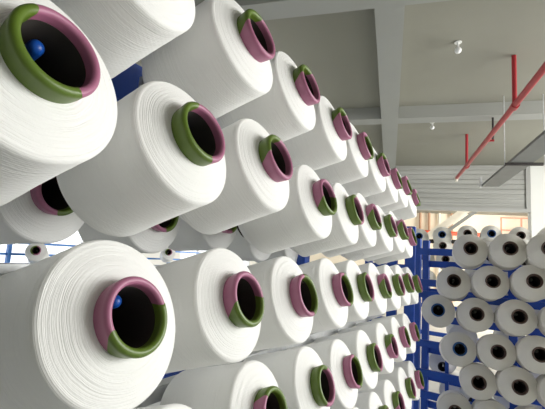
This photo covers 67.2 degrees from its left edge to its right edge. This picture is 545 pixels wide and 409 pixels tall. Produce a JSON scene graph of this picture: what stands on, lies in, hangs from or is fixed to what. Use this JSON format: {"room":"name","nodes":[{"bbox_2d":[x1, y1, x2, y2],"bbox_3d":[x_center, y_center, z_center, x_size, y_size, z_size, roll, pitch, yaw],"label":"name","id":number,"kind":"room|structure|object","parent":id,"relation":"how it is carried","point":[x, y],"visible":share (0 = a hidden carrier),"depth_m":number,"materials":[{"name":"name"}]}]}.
{"room":"textile factory","nodes":[
{"label":"textile factory","id":0,"kind":"room"},
{"bbox_2d":[141,252,256,265],"bbox_3d":[-4.266,0.500,9.028,0.200,4.270,27.000,1,-8,16],"label":"wall","id":1,"kind":"structure","parent":0,"point":[147,255],"depth_m":11.97,"materials":[{"name":"white paint"}]},
{"bbox_2d":[147,306,525,408],"bbox_3d":[1.941,2.811,6.915,13.000,0.100,27.000,1,-8,16],"label":"floor","id":2,"kind":"structure","parent":0,"point":[433,386],"depth_m":9.93,"materials":[{"name":"grey concrete"}]},
{"bbox_2d":[0,243,201,262],"bbox_3d":[-2.720,1.444,6.302,0.312,1.900,6.600,-1,-8,29],"label":"creel","id":3,"kind":"object","parent":2,"relation":"on","point":[8,253],"visible":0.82,"depth_m":5.45,"materials":[{"name":"blue metal"}]},
{"bbox_2d":[25,244,48,262],"bbox_3d":[-3.094,0.647,5.394,0.255,0.305,0.357,6,-8,-21],"label":"package","id":4,"kind":"object","parent":3,"relation":"on","point":[31,253],"visible":0.88,"depth_m":5.28,"materials":[{"name":"white fabric"}]},
{"bbox_2d":[160,247,175,262],"bbox_3d":[-1.922,0.915,7.507,0.255,0.305,0.357,6,-8,-21],"label":"package","id":5,"kind":"object","parent":3,"relation":"on","point":[164,256],"visible":0.82,"depth_m":7.40,"materials":[{"name":"white fabric"}]},
{"bbox_2d":[0,39,415,408],"bbox_3d":[-0.016,0.773,1.883,0.828,2.440,3.413,-1,-8,29],"label":"creel","id":6,"kind":"object","parent":2,"relation":"on","point":[130,79],"visible":0.05,"depth_m":1.19,"materials":[{"name":"metal"}]},
{"bbox_2d":[0,176,83,244],"bbox_3d":[-0.655,-0.025,1.067,0.345,0.265,0.255,-1,-8,29],"label":"package","id":7,"kind":"object","parent":6,"relation":"on","point":[40,215],"visible":0.38,"depth_m":0.97,"materials":[{"name":"white fabric"}]},
{"bbox_2d":[0,0,116,205],"bbox_3d":[-0.409,-0.146,0.589,0.357,0.315,0.265,-1,-8,29],"label":"package","id":8,"kind":"object","parent":6,"relation":"on","point":[58,109],"visible":1,"depth_m":0.53,"materials":[{"name":"white fabric"}]},
{"bbox_2d":[0,240,174,408],"bbox_3d":[-0.345,0.218,0.697,0.357,0.319,0.269,-1,-8,29],"label":"package","id":9,"kind":"object","parent":6,"relation":"on","point":[64,345],"visible":1,"depth_m":0.58,"materials":[{"name":"white fabric"}]},
{"bbox_2d":[50,0,194,78],"bbox_3d":[-0.322,-0.403,0.789,0.356,0.304,0.255,-1,-8,30],"label":"package","id":10,"kind":"object","parent":6,"relation":"on","point":[123,33],"visible":0.69,"depth_m":0.72,"materials":[{"name":"white fabric"}]},
{"bbox_2d":[78,216,180,252],"bbox_3d":[-0.483,0.036,1.376,0.345,0.265,0.255,-1,-8,29],"label":"package","id":11,"kind":"object","parent":6,"relation":"on","point":[155,239],"visible":0.25,"depth_m":1.29,"materials":[{"name":"white fabric"}]},
{"bbox_2d":[56,81,225,236],"bbox_3d":[-0.266,-0.086,0.845,0.357,0.307,0.255,-1,-8,30],"label":"package","id":12,"kind":"object","parent":6,"relation":"on","point":[155,168],"visible":0.94,"depth_m":0.74,"materials":[{"name":"white fabric"}]},
{"bbox_2d":[133,404,191,408],"bbox_3d":[-0.282,0.540,0.809,0.356,0.303,0.255,-1,-8,29],"label":"package","id":13,"kind":"object","parent":6,"relation":"on","point":[167,406],"visible":0.95,"depth_m":0.81,"materials":[{"name":"white fabric"}]},
{"bbox_2d":[168,219,236,250],"bbox_3d":[-0.311,0.062,1.687,0.345,0.265,0.255,-1,-8,29],"label":"package","id":14,"kind":"object","parent":6,"relation":"on","point":[187,238],"visible":0.23,"depth_m":1.59,"materials":[{"name":"white fabric"}]},
{"bbox_2d":[141,0,274,118],"bbox_3d":[-0.166,-0.356,1.047,0.356,0.306,0.256,-1,-8,31],"label":"package","id":15,"kind":"object","parent":6,"relation":"on","point":[222,62],"visible":0.9,"depth_m":0.94,"materials":[{"name":"white fabric"}]},
{"bbox_2d":[155,248,264,373],"bbox_3d":[-0.193,0.253,0.973,0.357,0.304,0.255,-1,-8,29],"label":"package","id":16,"kind":"object","parent":6,"relation":"on","point":[218,303],"visible":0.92,"depth_m":0.86,"materials":[{"name":"white fabric"}]},
{"bbox_2d":[160,360,287,408],"bbox_3d":[-0.135,0.555,1.074,0.356,0.302,0.255,-1,-8,28],"label":"package","id":17,"kind":"object","parent":6,"relation":"on","point":[251,384],"visible":1,"depth_m":1.02,"materials":[{"name":"white fabric"}]},
{"bbox_2d":[179,118,292,234],"bbox_3d":[-0.119,-0.070,1.111,0.357,0.307,0.255,-1,-8,30],"label":"package","id":18,"kind":"object","parent":6,"relation":"on","point":[259,166],"visible":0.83,"depth_m":1.00,"materials":[{"name":"white fabric"}]},
{"bbox_2d":[226,229,270,260],"bbox_3d":[-0.150,0.144,1.977,0.345,0.265,0.255,-1,-8,29],"label":"package","id":19,"kind":"object","parent":6,"relation":"on","point":[240,246],"visible":0.11,"depth_m":1.85,"materials":[{"name":"white fabric"}]},
{"bbox_2d":[216,51,319,141],"bbox_3d":[-0.026,-0.314,1.299,0.356,0.305,0.255,-1,-8,29],"label":"package","id":20,"kind":"object","parent":6,"relation":"on","point":[287,111],"visible":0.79,"depth_m":1.19,"materials":[{"name":"white fabric"}]},
{"bbox_2d":[255,248,297,262],"bbox_3d":[0.013,0.196,2.271,0.344,0.265,0.255,-1,-8,29],"label":"package","id":21,"kind":"object","parent":6,"relation":"on","point":[288,252],"visible":0.12,"depth_m":2.15,"materials":[{"name":"white fabric"}]},
{"bbox_2d":[247,256,317,351],"bbox_3d":[-0.038,0.307,1.252,0.357,0.305,0.255,-1,-8,30],"label":"package","id":22,"kind":"object","parent":6,"relation":"on","point":[290,296],"visible":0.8,"depth_m":1.14,"materials":[{"name":"white fabric"}]},
{"bbox_2d":[237,165,336,253],"bbox_3d":[0.042,0.019,1.403,0.357,0.303,0.255,-1,-8,30],"label":"package","id":23,"kind":"object","parent":6,"relation":"on","point":[306,217],"visible":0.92,"depth_m":1.30,"materials":[{"name":"white fabric"}]},
{"bbox_2d":[243,346,334,408],"bbox_3d":[0.031,0.622,1.370,0.357,0.306,0.255,-1,-8,29],"label":"package","id":24,"kind":"object","parent":6,"relation":"on","point":[299,373],"visible":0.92,"depth_m":1.28,"materials":[{"name":"white fabric"}]},
{"bbox_2d":[283,96,351,169],"bbox_3d":[0.125,-0.254,1.574,0.356,0.302,0.255,-1,-8,29],"label":"package","id":25,"kind":"object","parent":6,"relation":"on","point":[322,146],"visible":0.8,"depth_m":1.46,"materials":[{"name":"white fabric"}]},
{"bbox_2d":[286,339,362,408],"bbox_3d":[0.179,0.686,1.636,0.357,0.307,0.255,-1,-8,30],"label":"package","id":26,"kind":"object","parent":6,"relation":"on","point":[345,368],"visible":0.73,"depth_m":1.54,"materials":[{"name":"white fabric"}]},
{"bbox_2d":[298,258,353,333],"bbox_3d":[0.124,0.352,1.542,0.357,0.306,0.255,0,-8,28],"label":"package","id":27,"kind":"object","parent":6,"relation":"on","point":[334,289],"visible":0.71,"depth_m":1.43,"materials":[{"name":"white fabric"}]},
{"bbox_2d":[290,183,363,256],"bbox_3d":[0.192,0.064,1.672,0.357,0.304,0.255,0,-8,28],"label":"package","id":28,"kind":"object","parent":6,"relation":"on","point":[344,232],"visible":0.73,"depth_m":1.57,"materials":[{"name":"white fabric"}]},
{"bbox_2d":[314,123,373,184],"bbox_3d":[0.269,-0.210,1.833,0.357,0.302,0.255,-1,-8,29],"label":"package","id":29,"kind":"object","parent":6,"relation":"on","point":[354,167],"visible":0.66,"depth_m":1.73,"materials":[{"name":"white fabric"}]},
{"bbox_2d":[313,330,382,390],"bbox_3d":[0.330,0.732,1.908,0.357,0.306,0.255,-1,-8,29],"label":"package","id":30,"kind":"object","parent":6,"relation":"on","point":[358,343],"visible":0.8,"depth_m":1.81,"materials":[{"name":"white fabric"}]},
{"bbox_2d":[322,193,381,257],"bbox_3d":[0.327,0.098,1.915,0.357,0.303,0.255,-1,-8,29],"label":"package","id":31,"kind":"object","parent":6,"relation":"on","point":[366,238],"visible":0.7,"depth_m":1.82,"materials":[{"name":"white fabric"}]},
{"bbox_2d":[334,260,374,321],"bbox_3d":[0.264,0.391,1.796,0.357,0.303,0.255,-1,-8,29],"label":"package","id":32,"kind":"object","parent":6,"relation":"on","point":[361,283],"visible":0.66,"depth_m":1.69,"materials":[{"name":"white fabric"}]},
{"bbox_2d":[342,147,390,196],"bbox_3d":[0.422,-0.155,2.109,0.356,0.302,0.255,-1,-8,30],"label":"package","id":33,"kind":"object","parent":6,"relation":"on","point":[374,182],"visible":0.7,"depth_m":2.00,"materials":[{"name":"white fabric"}]},
{"bbox_2d":[338,323,398,374],"bbox_3d":[0.490,0.781,2.197,0.357,0.305,0.255,-1,-8,29],"label":"package","id":34,"kind":"object","parent":6,"relation":"on","point":[377,333],"visible":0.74,"depth_m":2.10,"materials":[{"name":"white fabric"}]},
{"bbox_2d":[341,205,397,260],"bbox_3d":[0.487,0.157,2.203,0.357,0.306,0.255,-1,-8,29],"label":"package","id":35,"kind":"object","parent":6,"relation":"on","point":[384,236],"visible":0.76,"depth_m":2.10,"materials":[{"name":"white fabric"}]},
{"bbox_2d":[354,392,388,408],"bbox_3d":[0.422,1.094,2.069,0.357,0.306,0.255,0,-8,27],"label":"package","id":36,"kind":"object","parent":6,"relation":"on","point":[368,400],"visible":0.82,"depth_m":2.01,"materials":[{"name":"white fabric"}]},
{"bbox_2d":[358,263,391,316],"bbox_3d":[0.420,0.444,2.077,0.357,0.305,0.255,0,-8,28],"label":"package","id":37,"kind":"object","parent":6,"relation":"on","point":[382,289],"visible":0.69,"depth_m":1.97,"materials":[{"name":"white fabric"}]},
{"bbox_2d":[358,379,404,408],"bbox_3d":[0.569,1.144,2.332,0.357,0.306,0.255,-1,-8,30],"label":"package","id":38,"kind":"object","parent":6,"relation":"on","point":[384,389],"visible":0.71,"depth_m":2.25,"materials":[{"name":"white fabric"}]},
{"bbox_2d":[356,316,410,361],"bbox_3d":[0.649,0.827,2.482,0.357,0.307,0.255,0,-8,28],"label":"package","id":39,"kind":"object","parent":6,"relation":"on","point":[401,334],"visible":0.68,"depth_m":2.39,"materials":[{"name":"white fabric"}]},
{"bbox_2d":[364,168,402,206],"bbox_3d":[0.562,-0.101,2.359,0.357,0.304,0.255,0,-8,28],"label":"package","id":40,"kind":"object","parent":6,"relation":"on","point":[389,196],"visible":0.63,"depth_m":2.25,"materials":[{"name":"white fabric"}]},
{"bbox_2d":[364,211,408,260],"bbox_3d":[0.633,0.192,2.466,0.357,0.305,0.255,-1,-8,30],"label":"package","id":41,"kind":"object","parent":6,"relation":"on","point":[398,242],"visible":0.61,"depth_m":2.37,"materials":[{"name":"white fabric"}]},
{"bbox_2d":[376,265,404,311],"bbox_3d":[0.576,0.495,2.357,0.357,0.306,0.255,-1,-8,30],"label":"package","id":42,"kind":"object","parent":6,"relation":"on","point":[396,282],"visible":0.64,"depth_m":2.25,"materials":[{"name":"white fabric"}]},
{"bbox_2d":[372,219,416,264],"bbox_3d":[0.767,0.249,2.709,0.357,0.302,0.255,-1,-8,30],"label":"package","id":43,"kind":"object","parent":6,"relation":"on","point":[412,241],"visible":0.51,"depth_m":2.61,"materials":[{"name":"white fabric"}]},
{"bbox_2d":[371,313,419,353],"bbox_3d":[0.806,0.882,2.767,0.357,0.305,0.255,-1,-8,28],"label":"package","id":44,"kind":"object","parent":6,"relation":"on","point":[403,320],"visible":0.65,"depth_m":2.67,"materials":[{"name":"white fabric"}]},
{"bbox_2d":[380,175,411,212],"bbox_3d":[0.702,-0.075,2.612,0.357,0.303,0.255,-1,-8,30],"label":"package","id":45,"kind":"object","parent":6,"relation":"on","point":[402,202],"visible":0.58,"depth_m":2.51,"materials":[{"name":"white fabric"}]},
{"bbox_2d":[378,367,415,408],"bbox_3d":[0.734,1.191,2.631,0.357,0.304,0.255,0,-8,28],"label":"package","id":46,"kind":"object","parent":6,"relation":"on","point":[398,378],"visible":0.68,"depth_m":2.53,"materials":[{"name":"white fabric"}]},
{"bbox_2d":[389,265,414,306],"bbox_3d":[0.716,0.533,2.608,0.357,0.307,0.255,-1,-8,30],"label":"package","id":47,"kind":"object","parent":6,"relation":"on","point":[396,269],"visible":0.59,"depth_m":2.51,"materials":[{"name":"white fabric"}]},
{"bbox_2d":[391,189,420,219],"bbox_3d":[0.850,-0.003,2.877,0.357,0.306,0.255,0,-8,28],"label":"package","id":48,"kind":"object","parent":6,"relation":"on","point":[410,211],"visible":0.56,"depth_m":2.76,"materials":[{"name":"white fabric"}]},
{"bbox_2d":[394,361,423,400],"bbox_3d":[0.888,1.255,2.910,0.357,0.302,0.255,-1,-8,29],"label":"package","id":49,"kind":"object","parent":6,"relation":"on","point":[408,367],"visible":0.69,"depth_m":2.82,"materials":[{"name":"white fabric"}]},
{"bbox_2d":[401,267,422,305],"bbox_3d":[0.864,0.587,2.877,0.356,0.304,0.255,0,-8,28],"label":"package","id":50,"kind":"object","parent":6,"relation":"on","point":[416,280],"visible":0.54,"depth_m":2.77,"materials":[{"name":"white fabric"}]},
{"bbox_2d":[419,213,421,228],"bbox_3d":[7.012,2.508,19.525,0.117,4.270,0.120,-1,-8,29],"label":"pipe","id":51,"kind":"object","parent":2,"relation":"on","point":[420,214],"visible":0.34,"depth_m":19.70,"materials":[{"name":"beige"}]},
{"bbox_2d":[428,213,430,229],"bbox_3d":[7.396,2.517,19.414,0.117,4.270,0.120,-1,-8,29],"label":"pipe","id":52,"kind":"object","parent":2,"relation":"on","point":[429,214],"visible":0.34,"depth_m":19.59,"materials":[{"name":"beige"}]},
{"bbox_2d":[437,213,440,274],"bbox_3d":[7.828,2.527,19.288,0.117,4.270,0.120,-1,-8,29],"label":"pipe","id":53,"kind":"object","parent":2,"relation":"on","point":[439,214],"visible":0.34,"depth_m":19.46,"materials":[{"name":"beige metal"}]},
{"bbox_2d":[419,233,520,340],"bbox_3d":[3.157,1.515,5.473,2.710,2.250,0.339,-2,-9,39],"label":"creel","id":54,"kind":"object","parent":2,"relation":"on","point":[433,333],"visible":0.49,"depth_m":6.11,"materials":[{"name":"blue metal"}]},
{"bbox_2d":[416,229,428,246],"bbox_3d":[2.241,0.514,6.242,0.262,0.280,0.354,0,-8,23],"label":"package","id":55,"kind":"object","parent":54,"relation":"on","point":[423,234],"visible":0.53,"depth_m":6.13,"materials":[{"name":"white fabric"}]},
{"bbox_2d":[421,270,435,287],"bbox_3d":[2.291,1.104,6.098,0.264,0.280,0.354,0,-8,22],"label":"package","id":56,"kind":"object","parent":54,"relation":"on","point":[432,275],"visible":0.16,"depth_m":5.98,"materials":[{"name":"white fabric"}]},
{"bbox_2d":[422,255,434,260],"bbox_3d":[2.293,0.818,6.147,0.263,0.280,0.354,0,-8,23],"label":"package","id":57,"kind":"object","parent":54,"relation":"on","point":[432,258],"visible":0.09,"depth_m":6.02,"materials":[{"name":"white fabric"}]},
{"bbox_2d":[433,227,451,245],"bbox_3d":[2.500,0.473,6.039,0.263,0.280,0.354,0,-8,22],"label":"package","id":58,"kind":"object","parent":54,"relation":"on","point":[447,235],"visible":0.91,"depth_m":5.94,"materials":[{"name":"white fabric"}]},
{"bbox_2d":[433,241,452,248],"bbox_3d":[2.498,0.631,6.013,0.264,0.280,0.353,0,-8,22],"label":"package","id":59,"kind":"object","parent":54,"relation":"on","point":[437,245],"visible":0.57,"depth_m":5.90,"materials":[{"name":"white fabric"}]},
{"bbox_2d":[436,256,454,269],"bbox_3d":[2.518,0.818,5.964,0.264,0.280,0.354,0,-8,22],"label":"package","id":60,"kind":"object","parent":54,"relation":"on","point":[438,258],"visible":0.26,"depth_m":5.87,"materials":[{"name":"white fabric"}]},
{"bbox_2d":[457,225,477,238],"bbox_3d":[2.766,0.442,5.829,0.263,0.280,0.354,0,-8,23],"label":"package","id":61,"kind":"object","parent":54,"relation":"on","point":[463,230],"visible":0.52,"depth_m":5.74,"materials":[{"name":"white fabric"}]},
{"bbox_2d":[479,225,501,238],"bbox_3d":[2.999,0.432,5.640,0.264,0.280,0.354,0,-8,22],"label":"package","id":62,"kind":"object","parent":54,"relation":"on","point":[485,232],"visible":0.68,"depth_m":5.55,"materials":[{"name":"white fabric"}]},
{"bbox_2d":[509,227,531,240],"bbox_3d":[3.263,0.441,5.425,0.264,0.280,0.354,0,-8,22],"label":"package","id":63,"kind":"object","parent":54,"relation":"on","point":[525,234],"visible":0.59,"depth_m":5.33,"materials":[{"name":"white fabric"}]},
{"bbox_2d":[537,228,544,234],"bbox_3d":[3.519,0.430,5.218,0.263,0.280,0.354,0,-8,22],"label":"package","id":64,"kind":"object","parent":54,"relation":"on","point":[542,231],"visible":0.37,"depth_m":5.18,"materials":[{"name":"white fabric"}]},
{"bbox_2d":[413,239,544,408],"bbox_3d":[2.044,1.306,3.358,1.715,2.000,0.846,-2,-9,39],"label":"creel","id":65,"kind":"object","parent":2,"relation":"on","point":[423,265],"visible":0.41,"depth_m":3.76,"materials":[{"name":"blue metal"}]},
{"bbox_2d":[421,295,454,327],"bbox_3d":[1.404,0.905,3.471,0.262,0.285,0.355,0,-8,23],"label":"package","id":66,"kind":"object","parent":65,"relation":"on","point":[443,317],"visible":0.99,"depth_m":3.37,"materials":[{"name":"white fabric"}]},
{"bbox_2d":[429,353,456,373],"bbox_3d":[1.690,1.533,4.094,0.262,0.301,0.357,1,-8,19],"label":"package","id":67,"kind":"object","parent":65,"relation":"on","point":[435,361],"visible":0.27,"depth_m":3.98,"materials":[{"name":"white fabric"}]},
{"bbox_2d":[439,370,459,393],"bbox_3d":[1.763,1.774,3.986,0.262,0.300,0.357,0,-8,24],"label":"package","id":68,"kind":"object","parent":65,"relation":"on","point":[441,385],"visible":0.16,"depth_m":3.92,"materials":[{"name":"white fabric"}]},
{"bbox_2d":[436,267,470,300],"bbox_3d":[1.508,0.665,3.425,0.262,0.290,0.357,1,-8,21],"label":"package","id":69,"kind":"object","parent":65,"relation":"on","point":[458,290],"visible":0.98,"depth_m":3.33,"materials":[{"name":"white fabric"}]},
{"bbox_2d":[437,390,471,408],"bbox_3d":[1.460,1.644,3.293,0.264,0.285,0.355,1,-8,20],"label":"package","id":70,"kind":"object","parent":65,"relation":"on","point":[449,399],"visible":1,"depth_m":3.23,"materials":[{"name":"white fabric"}]},
{"bbox_2d":[439,332,476,366],"bbox_3d":[1.503,1.178,3.335,0.263,0.289,0.356,1,-8,17],"label":"package","id":71,"kind":"object","parent":65,"relation":"on","point":[463,355],"visible":1,"depth_m":3.24,"materials":[{"name":"white fabric"}]},
{"bbox_2d":[446,317,477,344],"bbox_3d":[1.849,1.256,4.014,0.262,0.299,0.357,1,-8,17],"label":"package","id":72,"kind":"object","parent":65,"relation":"on","point":[450,328],"visible":0.22,"depth_m":3.89,"materials":[{"name":"white fabric"}]},
{"bbox_2d":[459,387,471,401],"bbox_3d":[1.897,1.771,3.880,0.262,0.301,0.357,0,-8,23],"label":"package","id":73,"kind":"object","parent":65,"relation":"on","point":[460,389],"visible":0.05,"depth_m":3.79,"materials":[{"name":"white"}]},
{"bbox_2d":[452,234,487,268],"bbox_3d":[1.625,0.392,3.382,0.262,0.284,0.355,0,-8,23],"label":"package","id":74,"kind":"object","parent":65,"relation":"on","point":[474,258],"visible":1,"depth_m":3.28,"materials":[{"name":"white fabric"}]},
{"bbox_2d":[464,269,476,291],"bbox_3d":[1.986,0.751,3.992,0.262,0.301,0.357,1,-8,18],"label":"package","id":75,"kind":"object","parent":65,"relation":"on","point":[469,272],"visible":0.12,"depth_m":3.93,"materials":[{"name":"white fabric"}]},
{"bbox_2d":[456,298,493,332],"bbox_3d":[1.621,0.891,3.294,0.262,0.286,0.356,1,-8,20],"label":"package","id":76,"kind":"object","parent":65,"relation":"on","point":[482,320],"visible":1,"depth_m":3.19,"materials":[{"name":"white fabric"}]},
{"bbox_2d":[459,362,496,399],"bbox_3d":[1.610,1.385,3.220,0.262,0.283,0.355,0,-8,23],"label":"package","id":77,"kind":"object","parent":65,"relation":"on","point":[484,388],"visible":0.96,"depth_m":3.12,"materials":[{"name":"white fabric"}]},
{"bbox_2d":[483,238,492,263],"bbox_3d":[2.089,0.466,3.948,0.262,0.294,0.357,0,-8,24],"label":"package","id":78,"kind":"object","parent":65,"relation":"on","point":[488,241],"visible":0.14,"depth_m":3.86,"materials":[{"name":"white fabric"}]},
{"bbox_2d":[471,398,505,408],"bbox_3d":[1.663,1.624,3.129,0.262,0.284,0.355,1,-8,18],"label":"package","id":79,"kind":"object","parent":65,"relation":"on","point":[491,403],"visible":0.84,"depth_m":3.08,"materials":[{"name":"white fabric"}]},
{"bbox_2d":[470,266,509,301],"bbox_3d":[1.718,0.630,3.257,0.262,0.286,0.356,1,-8,18],"label":"package","id":80,"kind":"object","parent":65,"relation":"on","point":[498,287],"visible":0.98,"depth_m":3.16,"materials":[{"name":"white fabric"}]},
{"bbox_2d":[490,305,497,322],"bbox_3d":[2.088,0.994,3.866,0.262,0.302,0.357,1,-8,19],"label":"package","id":81,"kind":"object","parent":65,"relation":"on","point":[493,307],"visible":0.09,"depth_m":3.74,"materials":[{"name":"white fabric"}]},
{"bbox_2d":[476,334,515,369],"bbox_3d":[1.721,1.138,3.170,0.264,0.286,0.355,1,-8,20],"label":"package","id":82,"kind":"object","parent":65,"relation":"on","point":[504,357],"visible":0.98,"depth_m":3.07,"materials":[{"name":"white fabric"}]},
{"bbox_2d":[493,395,509,408],"bbox_3d":[2.139,1.761,3.688,0.262,0.301,0.357,1,-8,20],"label":"package","id":83,"kind":"object","parent":65,"relation":"on","point":[502,400],"visible":0.11,"depth_m":3.59,"materials":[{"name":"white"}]},
{"bbox_2d":[487,234,526,270],"bbox_3d":[1.837,0.374,3.212,0.264,0.284,0.354,1,-8,21],"label":"package","id":84,"kind":"object","parent":65,"relation":"on","point":[511,259],"visible":0.95,"depth_m":3.12,"materials":[{"name":"white fabric"}]},
{"bbox_2d":[493,330,525,339],"bbox_3d":[2.177,1.246,3.751,0.262,0.301,0.357,1,-8,17],"label":"package","id":85,"kind":"object","parent":65,"relation":"on","point":[494,331],"visible":0.09,"depth_m":3.67,"materials":[{"name":"white fabric"}]},
{"bbox_2d":[494,299,537,336],"bbox_3d":[1.843,0.865,3.117,0.263,0.288,0.356,1,-8,20],"label":"package","id":86,"kind":"object","parent":65,"relation":"on","point":[525,322],"visible":0.99,"depth_m":3.02,"materials":[{"name":"white fabric"}]},
{"bbox_2d":[495,365,537,405],"bbox_3d":[1.814,1.345,3.058,0.264,0.283,0.355,1,-8,20],"label":"package","id":87,"kind":"object","parent":65,"relation":"on","point":[524,392],"visible":0.91,"depth_m":2.96,"materials":[{"name":"white fabric"}]},
{"bbox_2d":[514,405,538,408],"bbox_3d":[1.880,1.599,2.959,0.262,0.287,0.356,1,-8,20],"label":"package","id":88,"kind":"object","parent":65,"relation":"on","point":[525,406],"visible":0.81,"depth_m":2.99,"materials":[{"name":"white fabric"}]},
{"bbox_2d":[509,265,544,301],"bbox_3d":[1.941,0.598,3.088,0.263,0.284,0.355,1,-8,22],"label":"package","id":89,"kind":"object","parent":65,"relation":"on","point":[532,291],"visible":0.97,"depth_m":3.00,"materials":[{"name":"white fabric"}]},
{"bbox_2d":[514,335,544,373],"bbox_3d":[1.932,1.101,3.006,0.264,0.288,0.356,0,-8,22],"label":"package","id":90,"kind":"object","parent":65,"relation":"on","point":[529,360],"visible":0.98,"depth_m":2.93,"materials":[{"name":"white fabric"}]},
{"bbox_2d":[525,234,544,269],"bbox_3d":[2.030,0.365,3.055,0.264,0.289,0.356,1,-8,22],"label":"package","id":91,"kind":"object","parent":65,"relation":"on","point":[535,253],"visible":0.88,"depth_m":2.99,"materials":[{"name":"white fabric"}]},
{"bbox_2d":[536,374,544,406],"bbox_3d":[2.014,1.331,2.895,0.262,0.290,0.357,1,-8,19],"label":"package","id":92,"kind":"object","parent":65,"relation":"on","point":[540,379],"visible":0.8,"depth_m":2.88,"materials":[{"name":"white fabric"}]},
{"bbox_2d":[537,307,544,335],"bbox_3d":[2.064,0.846,2.944,0.263,0.288,0.356,0,-8,22],"label":"package","id":93,"kind":"object","parent":65,"relation":"on","point":[541,314],"visible":0.92,"depth_m":2.95,"materials":[{"name":"white fabric"}]},
{"bbox_2d":[500,217,527,231],"bbox_3d":[10.871,2.614,17.857,1.655,4.100,0.060,1,-8,16],"label":"frame","id":94,"kind":"object","parent":2,"relation":"on","point":[500,217],"visible":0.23,"depth_m":18.22,"materials":[{"name":"orange metal"}]},
{"bbox_2d":[136,0,544,215],"bbox_3d":[2.202,-1.541,7.467,13.000,0.150,27.000,1,-8,16],"label":"ceiling","id":95,"kind":"structure","parent":0,"point":[339,49],"depth_m":5.19,"materials":[{"name":"paint"}]},
{"bbox_2d":[194,0,449,20],"bbox_3d":[1.093,-1.920,3.613,13.000,0.200,0.270,1,-8,16],"label":"beam","id":96,"kind":"structure","parent":95,"relation":"attached to","point":[267,9],"depth_m":3.82,"materials":[{"name":"paint"}]},
{"bbox_2d":[374,0,404,168],"bbox_3d":[0.744,-2.069,2.605,0.265,0.200,16.800,1,-8,16],"label":"beam","id":97,"kind":"structure","parent":95,"relation":"attached to","point":[389,14],"depth_m":4.82,"materials":[{"name":"paint"}]},
{"bbox_2d":[344,100,544,124],"bbox_3d":[1.994,-1.467,6.755,13.000,0.200,0.270,1,-8,16],"label":"beam","id":98,"kind":"structure","parent":95,"relation":"attached to","point":[527,110],"depth_m":6.42,"materials":[{"name":"paint"}]},
{"bbox_2d":[428,211,468,238],"bbox_3d":[6.834,0.647,15.801,2.026,1.718,0.200,1,-8,16],"label":"beam","id":99,"kind":"structure","parent":95,"relation":"attached to","point":[456,216],"depth_m":15.71,"materials":[{"name":"beige metal"}]},
{"bbox_2d":[454,40,461,53],"bbox_3d":[2.087,-1.765,4.613,0.078,0.138,0.080,-1,-8,29],"label":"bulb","id":100,"kind":"object","parent":95,"relation":"attached to","point":[458,49],"visible":1,"depth_m":4.59,"materials":[{"name":"white glass"}]},
{"bbox_2d":[448,212,476,230],"bbox_3d":[7.034,0.649,15.323,2.075,1.694,0.120,1,-8,16],"label":"beam","id":101,"kind":"structure","parent":95,"relation":"attached to","point":[465,218],"depth_m":15.26,"materials":[{"name":"metal"}]},
{"bbox_2d":[454,55,544,181],"bbox_3d":[2.823,-1.443,4.602,0.191,0.690,8.909,1,-8,16],"label":"pipe","id":102,"kind":"object","parent":95,"relation":"hanging from","point":[516,101],"visible":1,"depth_m":4.82,"materials":[{"name":"red metal"}]},
{"bbox_2d":[479,94,544,187],"bbox_3d":[3.040,-1.337,3.947,0.514,1.040,7.810,1,-8,16],"label":"cable tray","id":103,"kind":"object","parent":95,"relation":"hanging from","point":[535,149],"visible":1,"depth_m":5.79,"materials":[{"name":"metal"}]},
{"bbox_2d":[310,213,527,305],"bbox_3d":[5.784,2.513,20.139,13.000,4.270,0.200,1,-8,16],"label":"wall","id":104,"kind":"structure","parent":0,"point":[478,222],"depth_m":19.36,"materials":[{"name":"beige paint"}]},
{"bbox_2d":[425,230,479,236],"bbox_3d":[8.483,1.300,17.860,4.803,0.260,0.176,1,-8,16],"label":"pipe","id":105,"kind":"object","parent":104,"relation":"attached to","point":[427,231],"visible":0.02,"depth_m":17.95,"materials":[{"name":"metal"}]},
{"bbox_2d":[396,165,544,237],"bbox_3d":[3.006,1.115,10.451,13.000,4.274,0.250,1,-8,16],"label":"wall","id":106,"kind":"structure","parent":0,"point":[435,185],"depth_m":10.01,"materials":[{"name":"white metal"}]},
{"bbox_2d":[416,166,530,212],"bbox_3d":[1.460,-0.481,11.045,9.630,1.140,0.140,1,-8,16],"label":"trim","id":107,"kind":"structure","parent":106,"relation":"attached to","point":[527,169],"depth_m":9.76,"materials":[{"name":"grey metal"}]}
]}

